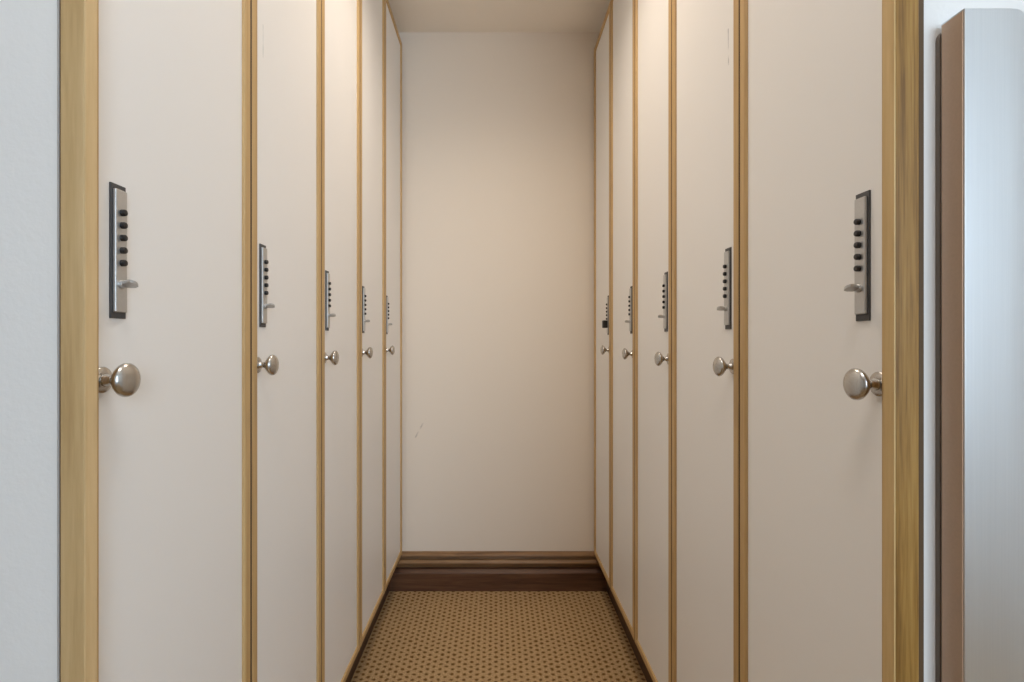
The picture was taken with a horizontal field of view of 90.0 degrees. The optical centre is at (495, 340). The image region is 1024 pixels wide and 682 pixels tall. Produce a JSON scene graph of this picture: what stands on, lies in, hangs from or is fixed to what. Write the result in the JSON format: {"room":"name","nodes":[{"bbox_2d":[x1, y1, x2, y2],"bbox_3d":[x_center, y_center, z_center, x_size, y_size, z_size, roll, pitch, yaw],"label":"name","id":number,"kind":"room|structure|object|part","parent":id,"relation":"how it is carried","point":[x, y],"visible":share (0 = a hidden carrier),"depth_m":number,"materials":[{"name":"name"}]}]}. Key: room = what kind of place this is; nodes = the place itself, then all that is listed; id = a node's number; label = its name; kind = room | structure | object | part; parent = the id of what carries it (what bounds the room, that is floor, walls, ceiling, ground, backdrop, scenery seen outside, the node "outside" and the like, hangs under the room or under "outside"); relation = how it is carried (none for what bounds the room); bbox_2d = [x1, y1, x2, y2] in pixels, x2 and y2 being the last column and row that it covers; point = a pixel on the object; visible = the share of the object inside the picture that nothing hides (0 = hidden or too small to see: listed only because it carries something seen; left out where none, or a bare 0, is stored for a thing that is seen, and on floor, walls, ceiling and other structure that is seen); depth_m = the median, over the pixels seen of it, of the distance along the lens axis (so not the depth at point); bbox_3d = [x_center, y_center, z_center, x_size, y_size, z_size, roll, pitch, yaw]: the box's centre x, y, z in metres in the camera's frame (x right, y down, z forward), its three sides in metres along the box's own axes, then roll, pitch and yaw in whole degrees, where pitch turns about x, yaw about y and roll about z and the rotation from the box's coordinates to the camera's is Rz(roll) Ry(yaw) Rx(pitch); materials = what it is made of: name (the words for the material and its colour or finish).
{"room":"changing room","nodes":[
{"label":"changing room","id":0,"kind":"room"},
{"bbox_2d":[0,0,58,681],"bbox_3d":[-1.109,-0.148,0.553,1.281,2.695,0.012,0,0,0],"label":"wall","id":1,"kind":"structure","parent":0,"point":[29,29],"depth_m":0.55,"materials":[{"name":"white paint"}]},
{"bbox_2d":[59,0,60,681],"bbox_3d":[-0.465,-0.148,0.554,0.008,2.695,0.008,0,0,0],"label":"trim","id":2,"kind":"structure","parent":1,"relation":"attached to","point":[59,0],"depth_m":0.55,"materials":[{"name":"brown wood"}]},
{"bbox_2d":[61,0,96,681],"bbox_3d":[-0.447,-0.148,0.549,0.027,2.695,0.016,0,0,0],"label":"trim","id":3,"kind":"structure","parent":1,"relation":"attached to","point":[78,17],"depth_m":0.54,"materials":[{"name":"brown wood"}]},
{"bbox_2d":[351,591,646,681],"bbox_3d":[0.250,1.224,0.116,4.000,0.050,4.932,0,0,0],"label":"floor","id":4,"kind":"structure","parent":0,"point":[416,636],"depth_m":2.06,"materials":[{"name":"carpet"}]},
{"bbox_2d":[97,0,249,681],"bbox_3d":[-0.687,-0.116,0.751,0.538,2.629,0.385,0,0,0],"label":"locker","id":5,"kind":"object","parent":4,"relation":"on","point":[173,76],"visible":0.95,"depth_m":0.72,"materials":[{"name":"white laminate"}]},
{"bbox_3d":[-0.452,-0.108,0.616,0.004,0.147,0.019,0,0,0],"label":"plate","id":6,"kind":"part","parent":5,"relation":"part of","materials":[{"name":"silver metal"}]},
{"bbox_3d":[-0.437,0.045,0.592,0.037,0.040,0.040,0,0,0],"label":"knob","id":7,"kind":"part","parent":5,"relation":"part of","materials":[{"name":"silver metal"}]},
{"bbox_2d":[250,0,320,681],"bbox_3d":[-0.687,-0.116,1.134,0.538,2.629,0.380,0,0,0],"label":"locker","id":8,"kind":"object","parent":4,"relation":"on","point":[285,35],"visible":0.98,"depth_m":1.10,"materials":[{"name":"white laminate"}]},
{"bbox_3d":[-0.452,-0.108,0.999,0.004,0.147,0.019,0,0,0],"label":"plate","id":9,"kind":"part","parent":8,"relation":"part of","materials":[{"name":"silver metal"}]},
{"bbox_3d":[-0.437,0.046,0.978,0.037,0.040,0.040,0,0,0],"label":"knob","id":10,"kind":"part","parent":8,"relation":"part of","materials":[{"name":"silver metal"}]},
{"bbox_2d":[321,0,359,681],"bbox_3d":[-0.687,-0.116,1.513,0.538,2.629,0.376,0,0,0],"label":"locker","id":11,"kind":"object","parent":4,"relation":"on","point":[340,19],"visible":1,"depth_m":1.49,"materials":[{"name":"white laminate"}]},
{"bbox_3d":[-0.452,-0.109,1.380,0.004,0.147,0.019,0,0,0],"label":"plate","id":12,"kind":"part","parent":11,"relation":"part of","materials":[{"name":"silver metal"}]},
{"bbox_3d":[-0.437,0.044,1.359,0.037,0.040,0.040,0,0,0],"label":"knob","id":13,"kind":"part","parent":11,"relation":"part of","materials":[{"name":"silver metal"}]},
{"bbox_2d":[345,0,384,681],"bbox_3d":[-0.687,-0.116,1.890,0.538,2.629,0.377,0,0,0],"label":"locker","id":14,"kind":"object","parent":4,"relation":"on","point":[372,12],"visible":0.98,"depth_m":1.88,"materials":[{"name":"white laminate"}]},
{"bbox_3d":[-0.452,-0.108,1.756,0.004,0.147,0.019,0,0,0],"label":"plate","id":15,"kind":"part","parent":14,"relation":"part of","materials":[{"name":"silver metal"}]},
{"bbox_3d":[-0.437,0.040,1.735,0.037,0.040,0.040,0,0,0],"label":"knob","id":16,"kind":"part","parent":14,"relation":"part of","materials":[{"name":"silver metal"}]},
{"bbox_3d":[-0.465,-0.204,1.890,0.018,2.410,0.330,0,0,0],"label":"door","id":17,"kind":"part","parent":14,"relation":"part of","materials":[{"name":"white laminate"}]},
{"bbox_2d":[370,0,401,634],"bbox_3d":[-0.687,-0.116,2.271,0.538,2.629,0.383,0,0,0],"label":"locker","id":18,"kind":"object","parent":4,"relation":"on","point":[393,44],"visible":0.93,"depth_m":2.26,"materials":[{"name":"white laminate"}]},
{"bbox_3d":[-0.452,-0.109,2.134,0.004,0.147,0.019,0,0,0],"label":"plate","id":19,"kind":"part","parent":18,"relation":"part of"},
{"bbox_3d":[-0.437,0.038,2.112,0.037,0.040,0.040,0,0,0],"label":"knob","id":20,"kind":"part","parent":18,"relation":"part of","materials":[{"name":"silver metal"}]},
{"bbox_3d":[-0.465,-0.204,2.271,0.018,2.410,0.337,0,0,0],"label":"door","id":21,"kind":"part","parent":18,"relation":"part of","materials":[{"name":"white laminate"}]},
{"bbox_2d":[594,3,624,630],"bbox_3d":[0.707,-0.102,2.285,0.538,2.601,0.353,0,0,0],"label":"locker","id":22,"kind":"object","parent":4,"relation":"on","point":[602,47],"visible":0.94,"depth_m":2.29,"materials":[{"name":"white laminate"}]},
{"bbox_3d":[0.485,-0.190,2.285,0.018,2.382,0.307,0,0,0],"label":"door","id":23,"kind":"part","parent":22,"relation":"part of","materials":[{"name":"white laminate"}]},
{"bbox_3d":[0.456,0.038,2.142,0.037,0.040,0.040,0,0,0],"label":"knob","id":24,"kind":"part","parent":22,"relation":"part of","materials":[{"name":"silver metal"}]},
{"bbox_3d":[0.460,-0.071,2.163,0.020,0.032,0.024,0,0,0],"label":"turn knob","id":25,"kind":"part","parent":22,"relation":"part of","materials":[{"name":"black rubber"}]},
{"bbox_3d":[0.472,-0.110,2.163,0.004,0.150,0.019,0,0,0],"label":"plate","id":26,"kind":"part","parent":22,"relation":"part of","materials":[{"name":"silver metal"}]},
{"bbox_2d":[610,0,651,681],"bbox_3d":[0.707,-0.102,1.924,0.538,2.601,0.366,0,0,0],"label":"locker","id":27,"kind":"object","parent":4,"relation":"on","point":[622,12],"visible":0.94,"depth_m":1.93,"materials":[{"name":"white laminate"}]},
{"bbox_3d":[0.485,-0.190,1.925,0.018,2.382,0.320,0,0,0],"label":"door","id":28,"kind":"part","parent":27,"relation":"part of","materials":[{"name":"white laminate"}]},
{"bbox_3d":[0.456,0.044,1.774,0.037,0.040,0.040,0,0,0],"label":"knob","id":29,"kind":"part","parent":27,"relation":"part of","materials":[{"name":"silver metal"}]},
{"bbox_3d":[0.472,-0.110,1.796,0.004,0.150,0.019,0,0,0],"label":"plate","id":30,"kind":"part","parent":27,"relation":"part of","materials":[{"name":"silver metal"}]},
{"bbox_2d":[635,0,671,681],"bbox_3d":[0.707,-0.102,1.557,0.538,2.601,0.367,0,0,0],"label":"locker","id":31,"kind":"object","parent":4,"relation":"on","point":[653,18],"visible":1,"depth_m":1.55,"materials":[{"name":"white laminate"}]},
{"bbox_3d":[0.456,0.049,1.407,0.037,0.040,0.040,0,0,0],"label":"knob","id":32,"kind":"part","parent":31,"relation":"part of","materials":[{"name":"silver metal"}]},
{"bbox_3d":[0.472,-0.110,1.428,0.004,0.150,0.019,0,0,0],"label":"plate","id":33,"kind":"part","parent":31,"relation":"part of","materials":[{"name":"silver metal"}]},
{"bbox_2d":[672,0,739,681],"bbox_3d":[0.707,-0.102,1.182,0.538,2.601,0.381,0,0,0],"label":"locker","id":34,"kind":"object","parent":4,"relation":"on","point":[705,33],"visible":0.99,"depth_m":1.17,"materials":[{"name":"white laminate"}]},
{"bbox_3d":[0.456,0.051,1.024,0.037,0.040,0.040,0,0,0],"label":"knob","id":35,"kind":"part","parent":34,"relation":"part of","materials":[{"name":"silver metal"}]},
{"bbox_3d":[0.472,-0.108,1.046,0.004,0.150,0.019,0,0,0],"label":"plate","id":36,"kind":"part","parent":34,"relation":"part of","materials":[{"name":"silver metal"}]},
{"bbox_2d":[740,0,882,681],"bbox_3d":[0.707,-0.102,0.796,0.538,2.601,0.389,0,0,0],"label":"locker","id":37,"kind":"object","parent":4,"relation":"on","point":[811,71],"visible":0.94,"depth_m":0.77,"materials":[{"name":"white laminate"}]},
{"bbox_3d":[0.472,-0.110,0.662,0.004,0.150,0.019,0,0,0],"label":"plate","id":38,"kind":"part","parent":37,"relation":"part of","materials":[{"name":"silver metal"}]},
{"bbox_3d":[0.456,0.053,0.634,0.037,0.040,0.040,0,0,0],"label":"knob","id":39,"kind":"part","parent":37,"relation":"part of","materials":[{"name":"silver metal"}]},
{"bbox_2d":[388,0,609,31],"bbox_3d":[0.250,-1.521,0.116,4.000,0.050,4.932,0,0,0],"label":"ceiling","id":40,"kind":"structure","parent":0,"point":[409,15],"depth_m":2.35,"materials":[{"name":"white paint"}]},
{"bbox_2d":[399,32,599,550],"bbox_3d":[0.000,-0.148,2.532,2.200,2.695,0.100,0,0,0],"label":"wall","id":41,"kind":"structure","parent":0,"point":[498,127],"depth_m":2.48,"materials":[{"name":"paint"}]},
{"bbox_2d":[389,551,606,590],"bbox_3d":[0.010,1.109,2.467,1.116,0.180,0.030,0,0,0],"label":"baseboard","id":42,"kind":"structure","parent":41,"relation":"attached to","point":[414,570],"depth_m":2.45,"materials":[{"name":"brown wood"}]},
{"bbox_3d":[0.010,1.058,2.468,1.116,0.078,0.028,0,0,0],"label":"moulding","id":43,"kind":"part","parent":42,"relation":"part of","materials":[{"name":"brown wood"}]},
{"bbox_2d":[924,0,1023,681],"bbox_3d":[1.374,-0.148,0.603,1.752,2.695,0.012,0,0,0],"label":"wall","id":44,"kind":"structure","parent":0,"point":[936,12],"depth_m":0.60,"materials":[{"name":"white paint"}]},
{"bbox_2d":[883,0,918,681],"bbox_3d":[0.468,-0.148,0.592,0.028,2.695,0.017,0,0,0],"label":"trim","id":45,"kind":"structure","parent":44,"relation":"attached to","point":[900,17],"depth_m":0.58,"materials":[{"name":"brown wood"}]},
{"bbox_2d":[919,0,923,681],"bbox_3d":[0.490,-0.148,0.598,0.016,2.695,0.004,0,0,0],"label":"trim","id":46,"kind":"structure","parent":44,"relation":"attached to","point":[921,2],"depth_m":0.60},
{"bbox_2d":[935,8,1023,681],"bbox_3d":[0.551,0.109,0.580,0.077,0.948,0.035,0,0,0],"label":"bar","id":47,"kind":"object","parent":44,"relation":"attached to","point":[979,52],"visible":1,"depth_m":0.56,"materials":[{"name":"white"}]},
{"bbox_3d":[0.551,0.111,0.594,0.077,0.944,0.006,0,0,0],"label":"plate","id":48,"kind":"part","parent":47,"relation":"part of","materials":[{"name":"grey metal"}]},
{"bbox_3d":[0.514,0.106,0.577,0.001,0.938,0.026,0,0,0],"label":"panel","id":49,"kind":"part","parent":47,"relation":"part of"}
]}

